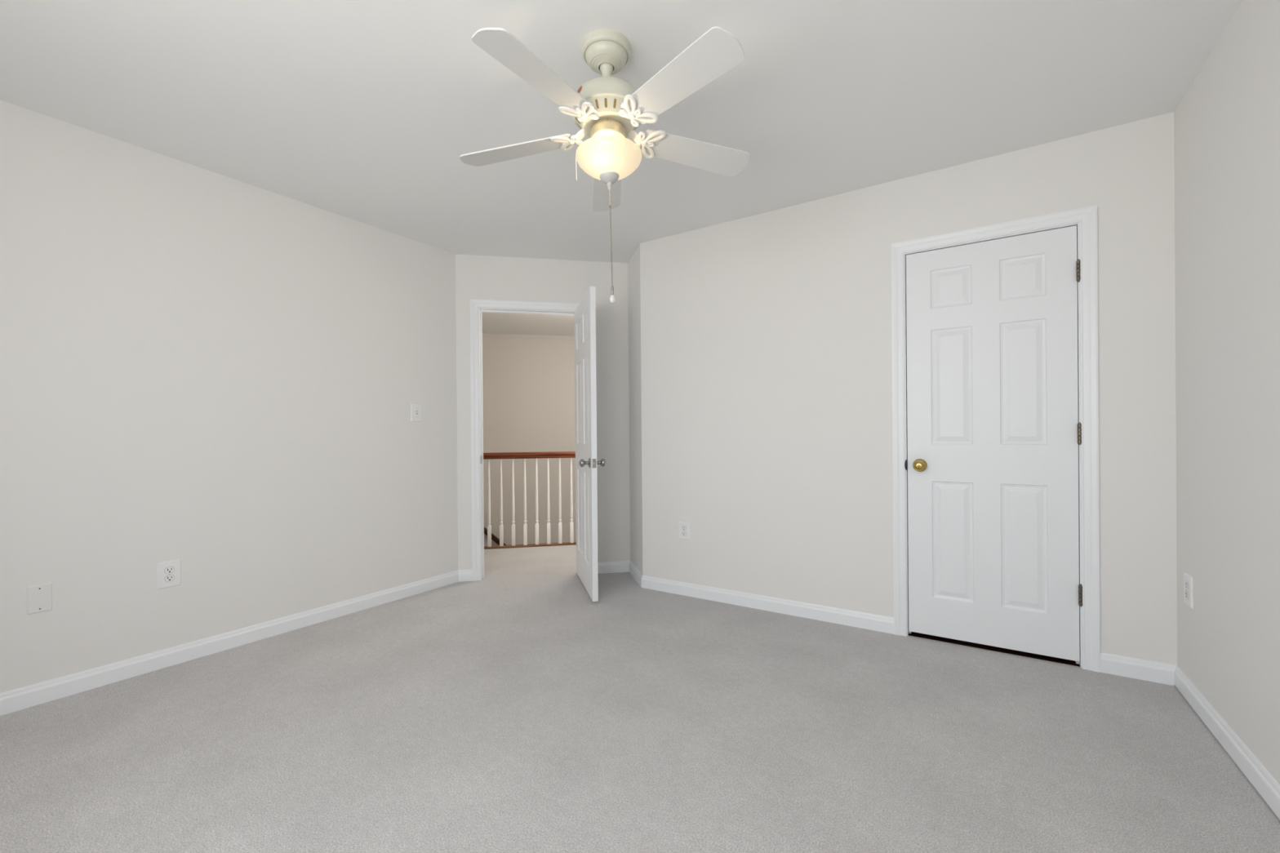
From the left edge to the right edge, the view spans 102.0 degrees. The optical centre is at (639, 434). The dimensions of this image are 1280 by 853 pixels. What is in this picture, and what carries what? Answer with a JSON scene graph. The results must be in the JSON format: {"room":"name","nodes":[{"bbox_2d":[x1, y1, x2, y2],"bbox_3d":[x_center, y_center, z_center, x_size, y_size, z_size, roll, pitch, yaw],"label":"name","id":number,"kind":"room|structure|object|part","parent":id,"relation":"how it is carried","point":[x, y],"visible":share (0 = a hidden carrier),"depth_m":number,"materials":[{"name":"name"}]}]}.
{"room":"empty bedroom","nodes":[
{"label":"empty bedroom","id":0,"kind":"room"},
{"bbox_2d":[0,99,457,693],"bbox_3d":[-2.266,-0.104,2.581,0.115,2.660,3.293,0,0,33],"label":"wall","id":1,"kind":"structure","parent":0,"point":[220,375],"depth_m":2.56,"materials":[{"name":"white paint"}]},
{"bbox_2d":[26,582,52,614],"bbox_3d":[-2.476,0.677,2.138,0.006,0.115,0.070,0,0,33],"label":"blank wall plate","id":2,"kind":"object","parent":1,"relation":"attached to","point":[39,597],"visible":1,"depth_m":2.14,"materials":[{"name":"white plastic"}]},
{"bbox_2d":[157,559,181,589],"bbox_3d":[-2.252,0.668,2.481,0.008,0.125,0.086,0,0,33],"label":"power outlet","id":3,"kind":"object","parent":1,"relation":"attached to","point":[168,572],"visible":1,"depth_m":2.48,"materials":[{"name":"white plastic"}]},
{"bbox_2d":[164,574,174,582],"bbox_3d":[-2.250,0.688,2.479,0.003,0.030,0.037,0,0,33],"label":"receptacle","id":4,"kind":"object","parent":3,"relation":"attached to","point":[168,578],"depth_m":2.48,"materials":[{"name":"white plastic"}]},
{"bbox_2d":[164,566,174,573],"bbox_3d":[-2.250,0.649,2.479,0.003,0.030,0.037,0,0,33],"label":"receptacle","id":5,"kind":"object","parent":3,"relation":"attached to","point":[168,570],"depth_m":2.48,"materials":[{"name":"white plastic"}]},
{"bbox_2d":[0,569,458,715],"bbox_3d":[-2.193,1.063,2.563,0.013,0.085,3.098,0,0,33],"label":"baseboard","id":6,"kind":"structure","parent":1,"relation":"attached to","point":[16,700],"depth_m":2.55,"materials":[{"name":"white paint"}]},
{"bbox_2d":[410,403,422,422],"bbox_3d":[-1.539,-0.153,3.580,0.017,0.126,0.086,0,0,33],"label":"light switch","id":7,"kind":"object","parent":1,"relation":"attached to","point":[415,408],"visible":1,"depth_m":3.58,"materials":[{"name":"white plastic"}]},
{"bbox_2d":[482,337,576,546],"bbox_3d":[-1.500,1.120,7.074,3.900,5.140,0.100,-1,0,-11],"label":"wall","id":8,"kind":"structure","parent":0,"point":[528,384],"depth_m":7.02,"materials":[{"name":"white paint"}]},
{"bbox_2d":[484,527,506,545],"bbox_3d":[-1.880,1.427,6.906,2.230,2.003,0.091,-1,0,-11],"label":"stair handrail","id":9,"kind":"object","parent":8,"relation":"attached to","point":[494,538],"visible":0.03,"depth_m":6.85,"materials":[{"name":"brown wood"}]},
{"bbox_2d":[482,333,574,339],"bbox_3d":[-1.509,-1.325,7.009,3.700,0.050,0.022,-1,0,-11],"label":"cove","id":10,"kind":"object","parent":8,"relation":"attached to","point":[486,335],"visible":0.3,"depth_m":7.01,"materials":[{"name":"white paint"}]},
{"bbox_2d":[455,253,630,569],"bbox_3d":[-0.933,-0.118,4.003,3.900,2.660,0.115,-1,0,-11],"label":"wall","id":11,"kind":"structure","parent":0,"point":[477,277],"depth_m":4.05,"materials":[{"name":"white paint"}]},
{"bbox_2d":[458,568,472,582],"bbox_3d":[-1.303,1.052,3.869,0.103,0.085,0.013,-1,0,-11],"label":"baseboard","id":12,"kind":"structure","parent":11,"relation":"attached to","point":[464,575],"depth_m":3.87,"materials":[{"name":"white paint"}]},
{"bbox_2d":[470,298,579,581],"bbox_3d":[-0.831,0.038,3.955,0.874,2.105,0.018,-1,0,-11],"label":"trim","id":13,"kind":"structure","parent":11,"relation":"attached to","point":[475,304],"depth_m":3.88,"materials":[{"name":"white paint"}]},
{"bbox_2d":[573,286,605,601],"bbox_3d":[-0.389,0.061,3.664,0.173,2.010,0.758,-1,0,-15],"label":"door","id":14,"kind":"structure","parent":11,"relation":"in","point":[584,316],"depth_m":3.49,"materials":[{"name":"white paint"}]},
{"bbox_3d":[-0.358,0.184,3.354,0.069,0.064,0.064,-1,0,-15],"label":"knob","id":15,"kind":"part","parent":14,"relation":"part of","materials":[{"name":"silver metal"}]},
{"bbox_3d":[-0.291,0.184,3.303,0.025,0.057,0.010,-1,0,-15],"label":"latch plate","id":16,"kind":"part","parent":14,"relation":"part of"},
{"bbox_3d":[-0.258,0.183,3.381,0.069,0.064,0.064,-1,0,-15],"label":"knob","id":17,"kind":"part","parent":14,"relation":"part of","materials":[{"name":"silver metal"}]},
{"bbox_2d":[597,560,630,573],"bbox_3d":[-0.234,1.043,4.070,0.324,0.085,0.013,-1,0,-11],"label":"baseboard","id":18,"kind":"structure","parent":11,"relation":"attached to","point":[622,566],"depth_m":4.07,"materials":[{"name":"white paint"}]},
{"bbox_2d":[0,0,1243,335],"bbox_3d":[-0.847,-1.409,3.992,7.374,0.120,7.192,0,0,33],"label":"ceiling","id":19,"kind":"structure","parent":0,"point":[366,112],"depth_m":2.05,"materials":[{"name":"white paint"}]},
{"bbox_2d":[459,26,750,303],"bbox_3d":[-0.129,-0.904,1.771,1.081,0.897,1.047,0,0,33],"label":"ceiling fan","id":20,"kind":"object","parent":19,"relation":"hanging from","point":[607,109],"visible":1,"depth_m":1.72,"materials":[{"name":"white wood"}]},
{"bbox_3d":[-0.447,-1.034,1.888,0.439,0.033,0.126,-4,-1,14],"label":"blade","id":21,"kind":"part","parent":20,"relation":"part of","materials":[{"name":"white wood"}]},
{"bbox_3d":[-0.291,-1.044,1.513,0.126,0.033,0.439,-2,1,32],"label":"blade","id":22,"kind":"part","parent":20,"relation":"part of","materials":[{"name":"white wood"}]},
{"bbox_3d":[-0.138,-1.038,2.152,0.126,0.033,0.439,-1,-3,-4],"label":"blade","id":23,"kind":"part","parent":20,"relation":"part of","materials":[{"name":"white"}]},
{"bbox_3d":[-0.108,-0.962,1.806,0.230,0.130,0.230,-2,-1,33],"label":"lamp shade","id":24,"kind":"part","parent":20,"relation":"part of","materials":[{"name":"white glass"}]},
{"bbox_3d":[0.114,-1.054,1.545,0.126,0.033,0.439,-1,1,-40],"label":"blade","id":25,"kind":"part","parent":20,"relation":"part of","materials":[{"name":"white wood"}]},
{"bbox_3d":[0.209,-1.050,1.940,0.439,0.033,0.126,1,-2,-22],"label":"blade","id":26,"kind":"part","parent":20,"relation":"part of","materials":[{"name":"white wood"}]},
{"bbox_2d":[627,244,642,574],"bbox_3d":[0.014,-0.126,3.922,0.115,2.660,0.478,-1,0,-13],"label":"wall","id":27,"kind":"structure","parent":0,"point":[633,264],"depth_m":3.87,"materials":[{"name":"white paint"}]},
{"bbox_2d":[629,560,642,587],"bbox_3d":[-0.034,1.042,3.889,0.013,0.085,0.444,-1,0,-13],"label":"baseboard","id":28,"kind":"structure","parent":27,"relation":"attached to","point":[636,574],"depth_m":3.86,"materials":[{"name":"white paint"}]},
{"bbox_2d":[0,544,1279,852],"bbox_3d":[-0.591,1.191,2.932,5.897,0.200,5.561,0,0,33],"label":"floor","id":29,"kind":"structure","parent":0,"point":[525,713],"depth_m":1.82,"materials":[{"name":"carpet"}]},
{"bbox_2d":[483,451,576,549],"bbox_3d":[-1.122,0.631,5.041,3.700,0.919,0.064,-1,0,-11],"label":"stair railing","id":30,"kind":"object","parent":29,"relation":"on","point":[559,455],"visible":0.48,"depth_m":5.04,"materials":[{"name":"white wood"}]},
{"bbox_3d":[-1.125,0.203,5.040,3.700,0.061,0.062,-1,0,-11],"label":"handrail","id":31,"kind":"part","parent":30,"relation":"part of","materials":[{"name":"brown wood"}]},
{"bbox_3d":[-1.118,1.082,5.042,3.700,0.018,0.058,-1,0,-11],"label":"rail","id":32,"kind":"part","parent":30,"relation":"part of","materials":[{"name":"brown wood"}]},
{"bbox_2d":[640,111,1177,665],"bbox_3d":[1.224,-0.134,2.957,2.819,2.660,0.115,0,0,33],"label":"wall","id":33,"kind":"structure","parent":0,"point":[766,344],"depth_m":2.93,"materials":[{"name":"white paint"}]},
{"bbox_2d":[678,521,689,539],"bbox_3d":[0.297,0.650,3.492,0.084,0.114,0.008,0,0,33],"label":"power outlet","id":34,"kind":"object","parent":33,"relation":"attached to","point":[683,527],"visible":1,"depth_m":3.49,"materials":[{"name":"white plastic"}]},
{"bbox_2d":[681,531,686,536],"bbox_3d":[0.296,0.669,3.490,0.037,0.030,0.003,0,0,33],"label":"receptacle","id":35,"kind":"object","parent":34,"relation":"attached to","point":[683,533],"depth_m":3.49,"materials":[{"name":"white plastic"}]},
{"bbox_2d":[681,525,686,530],"bbox_3d":[0.295,0.630,3.490,0.037,0.030,0.003,0,0,33],"label":"receptacle","id":36,"kind":"object","parent":34,"relation":"attached to","point":[683,527],"depth_m":3.49,"materials":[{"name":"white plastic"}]},
{"bbox_2d":[641,575,893,634],"bbox_3d":[0.692,1.037,3.235,1.619,0.085,0.014,0,0,33],"label":"baseboard","id":37,"kind":"structure","parent":33,"relation":"attached to","point":[818,612],"depth_m":3.14,"materials":[{"name":"white paint"}]},
{"bbox_2d":[906,225,1082,662],"bbox_3d":[1.718,0.044,2.559,0.712,2.006,0.095,0,0,33],"label":"door","id":38,"kind":"structure","parent":33,"relation":"in","point":[994,430],"depth_m":2.55,"materials":[{"name":"white paint"}]},
{"bbox_3d":[1.459,0.162,2.707,0.067,0.067,0.060,0,0,33],"label":"knob","id":39,"kind":"part","parent":38,"relation":"part of","materials":[{"name":"gold metal"}]},
{"bbox_2d":[891,204,1100,672],"bbox_3d":[1.745,0.045,2.613,0.744,2.053,0.128,0,0,33],"label":"trim","id":40,"kind":"structure","parent":33,"relation":"attached to","point":[1080,663],"depth_m":2.48,"materials":[{"name":"white paint"}]},
{"bbox_3d":[1.422,0.162,2.773,0.012,0.055,0.043,0,0,33],"label":"strike plate","id":41,"kind":"part","parent":40,"relation":"part of","materials":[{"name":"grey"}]},
{"bbox_2d":[1100,652,1176,685],"bbox_3d":[2.179,1.027,2.270,0.252,0.085,0.013,0,0,33],"label":"baseboard","id":42,"kind":"structure","parent":33,"relation":"attached to","point":[1132,668],"depth_m":2.27,"materials":[{"name":"white paint"}]},
{"bbox_2d":[1173,0,1279,784],"bbox_3d":[1.322,-0.130,0.625,0.115,2.660,3.920,0,0,33],"label":"wall","id":43,"kind":"structure","parent":0,"point":[1227,121],"depth_m":1.71,"materials":[{"name":"white paint"}]},
{"bbox_2d":[1183,572,1192,608],"bbox_3d":[2.200,0.625,2.082,0.008,0.124,0.088,0,0,33],"label":"power outlet","id":44,"kind":"object","parent":43,"relation":"attached to","point":[1188,580],"visible":1,"depth_m":2.07,"materials":[{"name":"white plastic"}]},
{"bbox_2d":[1184,581,1188,589],"bbox_3d":[2.198,0.605,2.083,0.003,0.030,0.037,0,0,33],"label":"receptacle","id":45,"kind":"object","parent":44,"relation":"attached to","point":[1186,583],"depth_m":2.08,"materials":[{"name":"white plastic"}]},
{"bbox_2d":[1185,591,1188,599],"bbox_3d":[2.198,0.644,2.083,0.003,0.030,0.037,0,0,33],"label":"receptacle","id":46,"kind":"object","parent":44,"relation":"attached to","point":[1186,592],"depth_m":2.08,"materials":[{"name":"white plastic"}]},
{"bbox_2d":[1173,665,1279,819],"bbox_3d":[1.278,1.034,0.663,0.014,0.079,3.690,0,0,33],"label":"baseboard","id":47,"kind":"structure","parent":43,"relation":"attached to","point":[1265,784],"depth_m":1.71,"materials":[{"name":"white paint"}]}
]}

